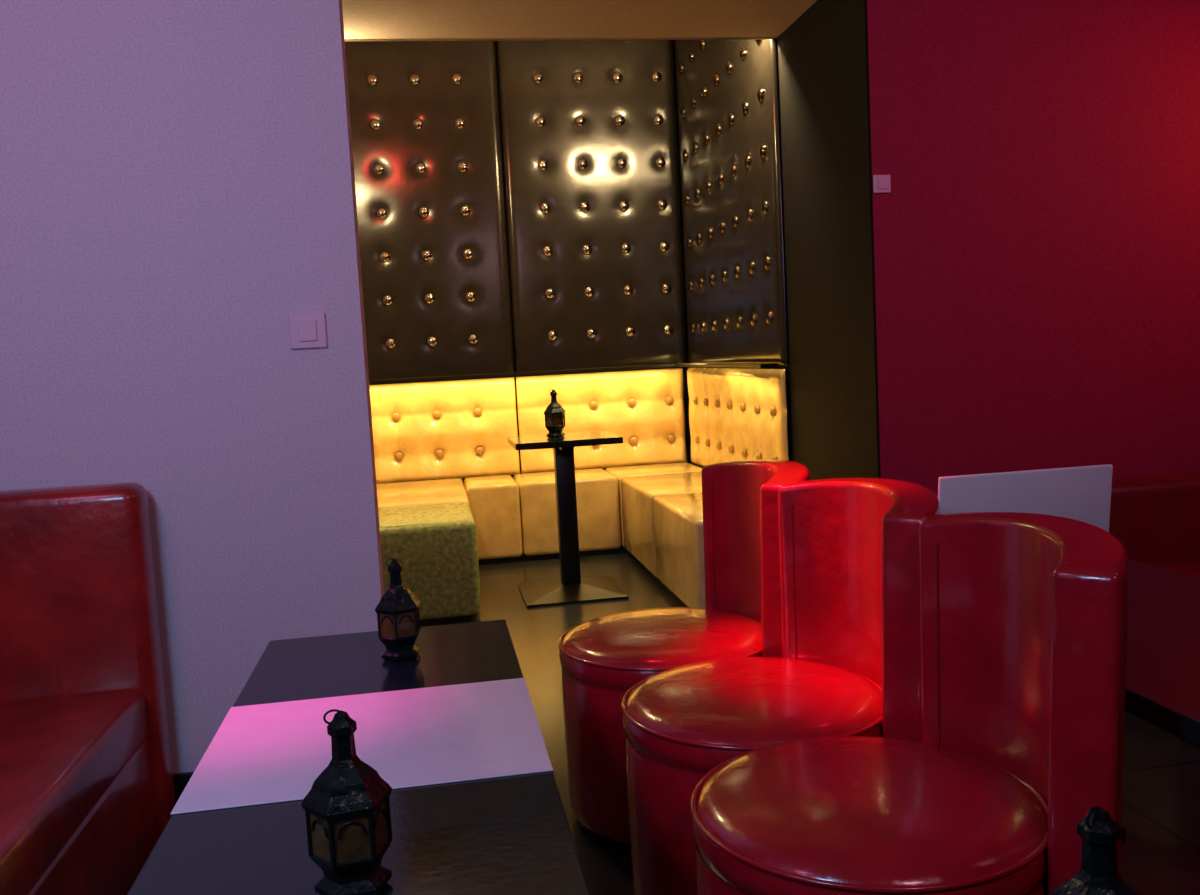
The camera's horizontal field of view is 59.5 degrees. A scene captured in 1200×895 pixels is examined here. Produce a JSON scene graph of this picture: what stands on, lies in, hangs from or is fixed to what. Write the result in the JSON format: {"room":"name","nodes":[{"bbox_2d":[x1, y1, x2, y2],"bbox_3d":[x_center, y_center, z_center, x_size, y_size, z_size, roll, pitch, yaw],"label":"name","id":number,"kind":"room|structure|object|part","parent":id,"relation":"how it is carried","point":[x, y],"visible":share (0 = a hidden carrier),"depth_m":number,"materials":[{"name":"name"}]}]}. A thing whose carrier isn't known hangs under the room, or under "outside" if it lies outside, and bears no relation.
{"room":"entertainment venue","nodes":[
{"label":"entertainment venue","id":0,"kind":"room"},
{"bbox_2d":[0,0,383,773],"bbox_3d":[-1.222,-0.271,2.598,1.247,2.510,0.150,-4,5,-9],"label":"wall","id":1,"kind":"structure","parent":0,"point":[177,179],"depth_m":2.55,"materials":[{"name":"paint"}]},
{"bbox_2d":[157,772,193,839],"bbox_3d":[-1.147,0.904,2.620,1.247,0.160,0.015,-4,5,-9],"label":"baseboard","id":2,"kind":"structure","parent":1,"relation":"attached to","point":[181,780],"depth_m":2.62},
{"bbox_2d":[288,312,326,348],"bbox_3d":[-0.722,-0.289,2.595,0.088,0.088,0.015,-4,5,-9],"label":"light switch","id":3,"kind":"object","parent":1,"relation":"attached to","point":[306,330],"visible":1,"depth_m":2.59,"materials":[{"name":"white plastic"}]},
{"bbox_2d":[369,40,691,483],"bbox_3d":[-0.979,-0.972,6.446,3.030,3.200,0.150,-4,5,-9],"label":"wall","id":4,"kind":"structure","parent":0,"point":[685,384],"depth_m":6.56,"materials":[{"name":"black paint"}]},
{"bbox_2d":[345,41,513,383],"bbox_3d":[-1.182,-1.445,6.237,1.225,2.100,0.110,-4,5,-9],"label":"padding","id":5,"kind":"object","parent":4,"relation":"attached to","point":[436,100],"depth_m":6.23,"materials":[{"name":"leather"}]},
{"bbox_3d":[-1.173,-1.516,6.197,0.801,1.854,0.040,-4,5,-9],"label":"buttons","id":6,"kind":"part","parent":5,"relation":"part of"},
{"bbox_2d":[496,40,684,374],"bbox_3d":[-0.047,-1.520,6.418,1.060,2.100,0.110,-4,5,-9],"label":"padding","id":7,"kind":"object","parent":4,"relation":"attached to","point":[558,99],"depth_m":6.38,"materials":[{"name":"leather"}]},
{"bbox_3d":[0.020,-1.596,6.388,0.792,1.854,0.040,-4,5,-9],"label":"buttons","id":8,"kind":"part","parent":7,"relation":"part of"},
{"bbox_2d":[342,0,816,38],"bbox_3d":[0.973,-1.960,1.351,5.700,0.840,6.550,-4,5,-9],"label":"ceiling","id":9,"kind":"structure","parent":0,"point":[362,19],"depth_m":4.25,"materials":[{"name":"white paint"}]},
{"bbox_2d":[126,552,1199,894],"bbox_3d":[0.962,0.924,2.622,5.700,0.100,8.600,-4,5,-9],"label":"floor","id":10,"kind":"structure","parent":0,"point":[1161,799],"depth_m":2.88,"materials":[{"name":"tile"}]},
{"bbox_2d":[0,482,175,894],"bbox_3d":[-1.208,0.652,1.276,0.705,0.905,2.560,-4,5,-9],"label":"banquette","id":11,"kind":"object","parent":10,"relation":"on","point":[87,790],"visible":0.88,"depth_m":2.41,"materials":[{"name":"leather"}]},
{"bbox_2d":[0,691,147,894],"bbox_3d":[-1.212,0.690,1.835,0.500,0.120,1.225,-4,5,-9],"label":"seat cushion","id":12,"kind":"object","parent":11,"relation":"on","point":[64,755],"depth_m":2.06,"materials":[{"name":"red leather"}]},
{"bbox_3d":[-1.179,0.922,1.297,0.625,0.260,2.550,-4,5,-9],"label":"seat","id":13,"kind":"part","parent":11,"relation":"part of","materials":[{"name":"red leather"}]},
{"bbox_2d":[127,619,590,894],"bbox_3d":[-0.290,0.745,1.413,0.487,0.600,1.656,-4,5,-9],"label":"cocktail table","id":14,"kind":"object","parent":10,"relation":"on","point":[507,835],"visible":0.63,"depth_m":1.27,"materials":[{"name":"black laminate"}]},
{"bbox_2d":[301,709,391,894],"bbox_3d":[-0.266,0.370,1.104,0.094,0.197,0.081,-5,5,-18],"label":"lantern","id":15,"kind":"object","parent":14,"relation":"on","point":[347,806],"visible":1,"depth_m":1.08,"materials":[{"name":"metal"}]},
{"bbox_2d":[170,678,552,814],"bbox_3d":[-0.336,0.430,1.568,0.487,0.002,0.417,-4,5,-9],"label":"table runner","id":16,"kind":"object","parent":14,"relation":"on","point":[268,753],"visible":0.94,"depth_m":1.53,"materials":[{"name":"white fabric"}]},
{"bbox_2d":[375,558,420,661],"bbox_3d":[-0.381,0.302,1.979,0.091,0.191,0.079,-6,6,-32],"label":"lantern","id":17,"kind":"object","parent":14,"relation":"on","point":[398,613],"visible":1,"depth_m":1.96,"materials":[{"name":"metal"}]},
{"bbox_2d":[378,503,480,622],"bbox_3d":[-0.919,0.542,4.924,0.670,0.450,0.660,-4,5,-9],"label":"ottoman","id":18,"kind":"object","parent":10,"relation":"on","point":[436,548],"visible":0.55,"depth_m":4.63,"materials":[{"name":"olive green mottled woven fabric"}]},
{"bbox_2d":[507,430,628,607],"bbox_3d":[-0.160,0.328,5.104,0.500,0.765,0.500,-4,5,-9],"label":"pedestal table","id":19,"kind":"object","parent":10,"relation":"on","point":[571,589],"visible":0.98,"depth_m":5.05,"materials":[{"name":"black metal"}]},
{"bbox_2d":[544,389,565,437],"bbox_3d":[-0.217,-0.165,5.034,0.111,0.233,0.096,-5,5,-20],"label":"lantern","id":20,"kind":"object","parent":19,"relation":"on","point":[554,413],"visible":1,"depth_m":5.01,"materials":[{"name":"metal"}]},
{"bbox_3d":[-0.160,0.336,5.104,0.090,0.690,0.090,-4,5,-9],"label":"post","id":21,"kind":"part","parent":19,"relation":"part of","materials":[{"name":"black metal"}]},
{"bbox_2d":[369,368,788,607],"bbox_3d":[-0.381,0.178,5.367,2.317,1.040,2.334,-4,5,-9],"label":"bench","id":22,"kind":"object","parent":10,"relation":"on","point":[646,504],"visible":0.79,"depth_m":6.24,"materials":[{"name":"beige leather"}]},
{"bbox_3d":[-1.164,0.463,5.792,0.870,0.420,1.100,-4,5,-9],"label":"seat","id":23,"kind":"part","parent":22,"relation":"part of","materials":[{"name":"beige leather"}]},
{"bbox_3d":[-0.632,0.402,6.170,0.295,0.420,0.520,-4,5,-9],"label":"seat","id":24,"kind":"part","parent":22,"relation":"part of","materials":[{"name":"beige leather"}]},
{"bbox_2d":[369,364,675,382],"bbox_3d":[-0.597,-0.437,6.315,2.250,0.016,0.085,-4,5,-9],"label":"led","id":25,"kind":"object","parent":22,"relation":"attached to","point":[664,365],"visible":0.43,"depth_m":6.29,"materials":[{"name":"black metal"}]},
{"bbox_3d":[-0.204,0.373,6.239,0.565,0.420,0.520,-4,5,-9],"label":"seat","id":26,"kind":"part","parent":22,"relation":"part of","materials":[{"name":"beige leather"}]},
{"bbox_3d":[0.346,0.337,6.324,0.540,0.420,0.525,-4,5,-9],"label":"seat corner","id":27,"kind":"part","parent":22,"relation":"part of","materials":[{"name":"beige leather"}]},
{"bbox_3d":[0.460,0.392,5.636,0.540,0.420,0.865,-4,5,-9],"label":"seat","id":28,"kind":"part","parent":22,"relation":"part of","materials":[{"name":"beige leather"}]},
{"bbox_3d":[0.599,0.459,4.792,0.540,0.420,0.840,-4,5,-9],"label":"seat","id":29,"kind":"part","parent":22,"relation":"part of","materials":[{"name":"beige leather"}]},
{"bbox_2d":[558,459,809,848],"bbox_3d":[0.211,0.482,2.621,0.633,0.857,0.557,-4,5,-11],"label":"tub chair","id":30,"kind":"object","parent":10,"relation":"on","point":[602,658],"visible":0.61,"depth_m":2.49,"materials":[{"name":"leather"}]},
{"bbox_3d":[0.173,0.666,2.623,0.532,0.455,0.532,-4,5,-11],"label":"seat","id":31,"kind":"part","parent":30,"relation":"part of","materials":[{"name":"red leather"}]},
{"bbox_3d":[0.424,0.457,2.662,0.195,0.837,0.557,-4,5,-11],"label":"backrest","id":32,"kind":"part","parent":30,"relation":"part of","materials":[{"name":"red leather"}]},
{"bbox_2d":[621,478,939,894],"bbox_3d":[0.356,0.517,2.139,0.633,0.857,0.575,-4,5,-11],"label":"tub chair","id":33,"kind":"object","parent":10,"relation":"on","point":[850,664],"visible":0.7,"depth_m":2.04,"materials":[{"name":"leather"}]},
{"bbox_3d":[0.320,0.702,2.132,0.532,0.455,0.532,-4,5,-11],"label":"seat","id":34,"kind":"part","parent":33,"relation":"part of","materials":[{"name":"red leather"}]},
{"bbox_3d":[0.560,0.493,2.178,0.214,0.837,0.575,-4,5,-11],"label":"backrest","id":35,"kind":"part","parent":33,"relation":"part of","materials":[{"name":"red leather"}]},
{"bbox_2d":[690,512,1128,894],"bbox_3d":[0.457,0.558,1.621,0.633,0.857,0.542,-4,5,-9],"label":"tub chair","id":36,"kind":"object","parent":10,"relation":"on","point":[1023,616],"visible":0.99,"depth_m":1.54,"materials":[{"name":"leather"}]},
{"bbox_3d":[0.417,0.741,1.633,0.532,0.455,0.532,-4,5,-9],"label":"seat","id":37,"kind":"part","parent":36,"relation":"part of","materials":[{"name":"red leather"}]},
{"bbox_3d":[0.676,0.534,1.650,0.188,0.837,0.533,-4,5,-9],"label":"backrest","id":38,"kind":"part","parent":36,"relation":"part of","materials":[{"name":"red leather"}]},
{"bbox_2d":[1109,471,1199,738],"bbox_3d":[2.220,0.418,3.272,1.450,0.660,0.650,-4,5,-9],"label":"sofa","id":39,"kind":"object","parent":10,"relation":"on","point":[1155,518],"visible":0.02,"depth_m":3.33,"materials":[{"name":"leather"}]},
{"bbox_3d":[2.181,0.376,3.496,1.450,0.610,0.170,-4,5,-9],"label":"backrest","id":40,"kind":"part","parent":39,"relation":"part of","materials":[{"name":"red leather"}]},
{"bbox_2d":[1134,554,1199,578],"bbox_3d":[1.882,0.421,3.130,0.700,0.125,0.480,-4,5,-9],"label":"seat cushion","id":41,"kind":"object","parent":39,"relation":"on","point":[1186,564],"depth_m":3.25,"materials":[{"name":"red leather"}]},
{"bbox_2d":[1122,559,1199,834],"bbox_3d":[1.039,0.611,2.137,0.600,0.600,1.270,-4,5,-9],"label":"sofa","id":42,"kind":"object","parent":10,"relation":"on","point":[1162,687],"visible":0.09,"depth_m":1.79,"materials":[{"name":"red leather"}]},
{"bbox_3d":[0.499,0.762,0.753,0.410,0.600,0.410,-4,5,-9],"label":"round side table","id":43,"kind":"object","parent":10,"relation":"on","visible":0},
{"bbox_2d":[1051,806,1137,894],"bbox_3d":[0.378,0.364,0.793,0.094,0.197,0.081,-7,6,-38],"label":"lantern","id":44,"kind":"object","parent":43,"relation":"on","point":[1098,874],"visible":1,"depth_m":0.78,"materials":[{"name":"metal"}]},
{"bbox_2d":[673,0,880,479],"bbox_3d":[0.761,-0.954,5.220,0.010,3.200,2.830,-4,5,-9],"label":"wall","id":45,"kind":"structure","parent":0,"point":[831,373],"depth_m":4.23,"materials":[{"name":"black paint"}]},
{"bbox_2d":[345,37,776,40],"bbox_3d":[-0.707,-1.730,4.430,3.030,0.025,0.015,-4,5,-9],"label":"trim","id":46,"kind":"structure","parent":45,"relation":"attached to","point":[739,38],"depth_m":4.51,"materials":[{"name":"metal"}]},
{"bbox_2d":[676,363,777,367],"bbox_3d":[0.639,-0.440,5.612,0.085,0.016,1.660,-4,5,-9],"label":"trim","id":47,"kind":"structure","parent":45,"relation":"attached to","point":[739,365],"depth_m":5.30,"materials":[{"name":"black metal"}]},
{"bbox_2d":[674,38,787,366],"bbox_3d":[0.640,-1.481,5.569,0.039,2.100,1.780,-4,5,-9],"label":"padding","id":48,"kind":"object","parent":45,"relation":"attached to","point":[760,292],"depth_m":5.39,"materials":[{"name":"leather"}]},
{"bbox_3d":[0.635,-1.556,5.568,0.040,1.854,1.518,-4,5,-9],"label":"buttons","id":49,"kind":"part","parent":48,"relation":"part of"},
{"bbox_2d":[938,464,1112,531],"bbox_3d":[0.958,0.159,2.550,0.430,0.236,0.299,-4,5,-9],"label":"partition","id":50,"kind":"object","parent":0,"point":[1081,493],"visible":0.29,"depth_m":2.41,"materials":[{"name":"white paint"}]},
{"bbox_2d":[867,0,1199,496],"bbox_3d":[2.165,-0.583,4.119,2.360,2.510,0.150,-4,5,-9],"label":"wall","id":51,"kind":"structure","parent":0,"point":[1037,228],"depth_m":3.94,"materials":[{"name":"paint"}]},
{"bbox_2d":[873,175,890,192],"bbox_3d":[1.026,-0.959,3.817,0.065,0.065,0.015,-4,5,-9],"label":"light switch","id":52,"kind":"object","parent":51,"relation":"attached to","point":[881,183],"visible":1,"depth_m":3.81,"materials":[{"name":"white plastic"}]}
]}

